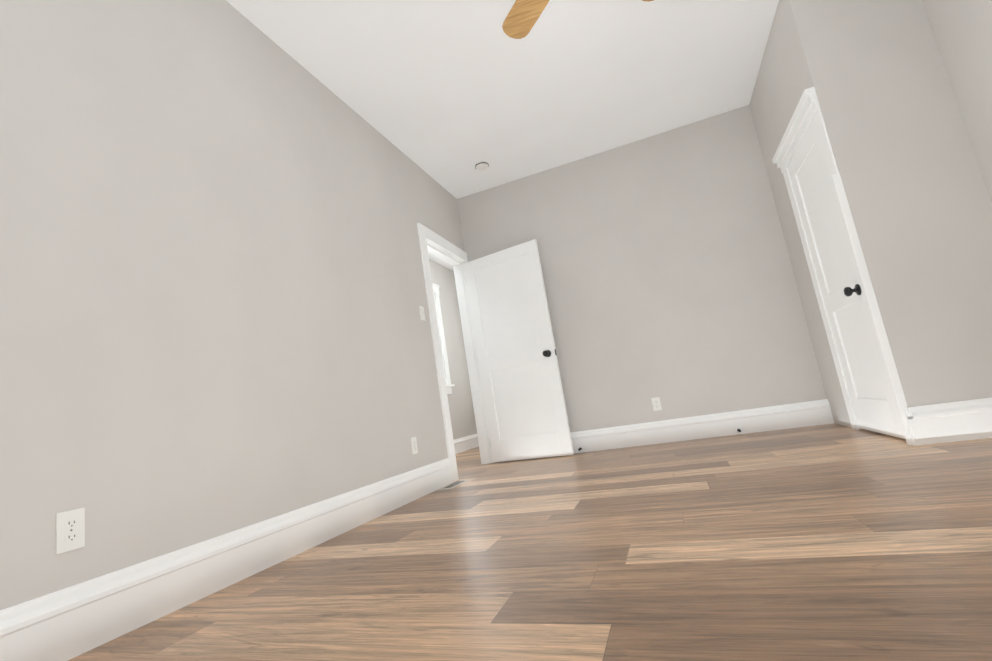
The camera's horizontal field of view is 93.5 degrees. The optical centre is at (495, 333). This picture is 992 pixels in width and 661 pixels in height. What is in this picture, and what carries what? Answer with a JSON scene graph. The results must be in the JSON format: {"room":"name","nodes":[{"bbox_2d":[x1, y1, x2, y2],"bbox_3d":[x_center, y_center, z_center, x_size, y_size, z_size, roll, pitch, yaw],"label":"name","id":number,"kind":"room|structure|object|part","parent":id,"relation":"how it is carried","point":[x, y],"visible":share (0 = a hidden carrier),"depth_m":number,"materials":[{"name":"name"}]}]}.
{"room":"empty bedroom","nodes":[
{"label":"empty bedroom","id":0,"kind":"room"},
{"bbox_2d":[0,0,463,609],"bbox_3d":[-0.759,-0.218,3.541,0.120,2.800,7.420,-12,-10,19],"label":"wall","id":1,"kind":"structure","parent":0,"point":[212,298],"depth_m":1.92,"materials":[{"name":"paint"}]},
{"bbox_2d":[56,507,84,553],"bbox_3d":[-1.272,0.589,1.395,0.008,0.115,0.070,-12,-10,19],"label":"electrical outlet","id":2,"kind":"object","parent":1,"relation":"attached to","point":[70,530],"visible":1,"depth_m":1.39,"materials":[{"name":"white plastic"}]},
{"bbox_2d":[0,458,452,660],"bbox_3d":[-1.050,0.884,1.823,0.024,0.192,3.990,-12,-10,19],"label":"baseboard","id":3,"kind":"structure","parent":1,"relation":"attached to","point":[69,623],"depth_m":1.64,"materials":[{"name":"white wood"}]},
{"bbox_2d":[410,437,417,454],"bbox_3d":[-0.572,0.785,3.269,0.008,0.115,0.070,-12,-10,19],"label":"electrical outlet","id":4,"kind":"object","parent":1,"relation":"attached to","point":[414,445],"visible":1,"depth_m":3.26,"materials":[{"name":"white plastic"}]},
{"bbox_2d":[419,306,424,320],"bbox_3d":[-0.590,-0.166,3.773,0.021,0.115,0.070,-12,-10,19],"label":"light switch","id":5,"kind":"object","parent":1,"relation":"attached to","point":[422,313],"visible":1,"depth_m":3.77,"materials":[{"name":"white plastic"}]},
{"bbox_2d":[417,223,496,481],"bbox_3d":[-0.386,0.177,4.363,0.166,2.178,1.078,-12,-10,19],"label":"door frame","id":6,"kind":"structure","parent":1,"relation":"attached to","point":[426,233],"depth_m":4.60,"materials":[{"name":"white wood"}]},
{"bbox_2d":[464,239,573,461],"bbox_3d":[0.181,0.175,4.521,0.836,2.035,0.177,-14,-10,28],"label":"door","id":7,"kind":"structure","parent":6,"relation":"attached to","point":[524,402],"depth_m":4.50,"materials":[{"name":"white wood"}]},
{"bbox_3d":[0.507,0.184,4.334,0.104,0.066,0.177,-14,-10,28],"label":"knob","id":8,"kind":"part","parent":7,"relation":"part of","materials":[{"name":"black metal"}]},
{"bbox_2d":[430,260,476,439],"bbox_3d":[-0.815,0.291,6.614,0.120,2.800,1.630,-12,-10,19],"label":"wall","id":9,"kind":"structure","parent":0,"point":[461,405],"depth_m":7.00,"materials":[{"name":"paint"}]},
{"bbox_2d":[432,283,454,393],"bbox_3d":[-0.963,0.036,6.261,0.175,1.590,1.090,-12,-10,19],"label":"window","id":10,"kind":"structure","parent":9,"relation":"in","point":[449,385],"depth_m":6.65,"materials":[{"name":"clear glass"}]},
{"bbox_2d":[226,0,778,270],"bbox_3d":[0.175,-1.842,3.427,4.860,0.050,7.540,-12,-10,19],"label":"ceiling","id":11,"kind":"structure","parent":0,"point":[447,95],"depth_m":3.30,"materials":[{"name":"paint"}]},
{"bbox_2d":[475,161,488,169],"bbox_3d":[-0.134,-1.588,4.427,0.130,0.036,0.130,-12,-10,19],"label":"smoke detector","id":12,"kind":"object","parent":11,"relation":"attached to","point":[482,165],"visible":1,"depth_m":4.39,"materials":[{"name":"white plastic"}]},
{"bbox_2d":[502,0,653,38],"bbox_3d":[0.400,-1.723,1.887,1.250,0.740,1.265,-12,-10,19],"label":"ceiling fan","id":13,"kind":"object","parent":11,"relation":"hanging from","point":[521,19],"visible":1,"depth_m":2.38,"materials":[{"name":"brown wood"}]},
{"bbox_2d":[68,423,991,660],"bbox_3d":[0.607,0.938,2.974,4.860,0.050,7.540,-12,-10,19],"label":"floor","id":14,"kind":"structure","parent":0,"point":[832,542],"depth_m":1.40,"materials":[{"name":"brown wood"}]},
{"bbox_2d":[439,480,467,489],"bbox_3d":[-0.318,1.141,3.513,0.110,0.006,0.300,-12,-10,19],"label":"floor vent","id":15,"kind":"object","parent":14,"relation":"in","point":[454,485],"visible":1,"depth_m":3.49,"materials":[{"name":"silver metal"}]},
{"bbox_2d":[457,105,826,431],"bbox_3d":[1.469,-0.439,4.309,3.590,2.800,0.120,-12,-10,19],"label":"wall","id":16,"kind":"structure","parent":0,"point":[669,279],"depth_m":4.23,"materials":[{"name":"paint"}]},
{"bbox_2d":[651,397,661,410],"bbox_3d":[1.427,0.627,4.144,0.070,0.115,0.008,-12,-10,19],"label":"electrical outlet","id":17,"kind":"object","parent":16,"relation":"attached to","point":[656,403],"visible":1,"depth_m":4.14,"materials":[{"name":"white plastic"}]},
{"bbox_2d":[501,399,833,461],"bbox_3d":[1.313,0.896,4.150,2.880,0.192,0.024,-12,-10,19],"label":"baseboard","id":18,"kind":"structure","parent":16,"relation":"attached to","point":[793,415],"depth_m":3.98,"materials":[{"name":"white wood"}]},
{"bbox_2d":[760,0,807,141],"bbox_3d":[2.034,-1.711,3.211,0.090,0.838,0.737,-12,-10,19],"label":"wall","id":19,"kind":"structure","parent":0,"point":[784,79],"depth_m":3.19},
{"bbox_2d":[749,69,851,427],"bbox_3d":[2.402,-0.693,3.642,0.090,2.800,0.523,-12,-10,19],"label":"wall","id":20,"kind":"structure","parent":0,"point":[765,124],"depth_m":3.68,"materials":[{"name":"paint"}]},
{"bbox_2d":[772,87,912,444],"bbox_3d":[2.217,-0.399,3.017,0.142,2.085,0.941,-12,-10,19],"label":"trim","id":21,"kind":"structure","parent":20,"relation":"attached to","point":[807,111],"depth_m":2.75,"materials":[{"name":"white wood"}]},
{"bbox_2d":[787,119,904,438],"bbox_3d":[2.218,-0.338,2.999,0.177,1.935,0.706,-12,-10,19],"label":"closet door","id":22,"kind":"structure","parent":20,"relation":"in","point":[865,376],"depth_m":2.98,"materials":[{"name":"white wood"}]},
{"bbox_3d":[2.130,-0.262,2.702,0.177,0.066,0.104,-12,-10,19],"label":"knob","id":23,"kind":"part","parent":22,"relation":"part of","materials":[{"name":"black metal"}]},
{"bbox_2d":[783,0,991,406],"bbox_3d":[2.270,-0.844,2.588,0.590,2.800,0.090,-12,-10,19],"label":"wall","id":24,"kind":"structure","parent":0,"point":[915,189],"depth_m":2.54,"materials":[{"name":"grey paint"}]},
{"bbox_2d":[907,407,920,444],"bbox_3d":[2.168,0.484,2.437,0.024,0.192,0.044,-12,-10,19],"label":"baseboard","id":25,"kind":"structure","parent":24,"relation":"attached to","point":[914,431],"depth_m":2.42,"materials":[{"name":"white wood"}]},
{"bbox_2d":[903,397,991,444],"bbox_3d":[2.437,0.425,2.332,0.614,0.192,0.024,-12,-10,19],"label":"baseboard","id":26,"kind":"structure","parent":24,"relation":"attached to","point":[955,421],"depth_m":2.37,"materials":[{"name":"white wood"}]},
{"bbox_2d":[922,0,991,202],"bbox_3d":[2.162,-1.036,1.303,0.120,2.800,5.120,-12,-10,19],"label":"wall","id":27,"kind":"structure","parent":0,"point":[962,31],"depth_m":2.38,"materials":[{"name":"paint"}]},
{"bbox_3d":[-1.685,0.046,4.283,0.120,2.800,3.370,-12,-10,19],"label":"wall","id":28,"kind":"structure","parent":0,"visible":0},
{"bbox_2d":[453,434,478,453],"bbox_3d":[-1.137,1.384,4.812,0.024,0.192,5.000,-12,-10,19],"label":"baseboard","id":29,"kind":"structure","parent":28,"relation":"attached to","point":[463,444],"depth_m":6.69,"materials":[{"name":"white wood"}]}
]}

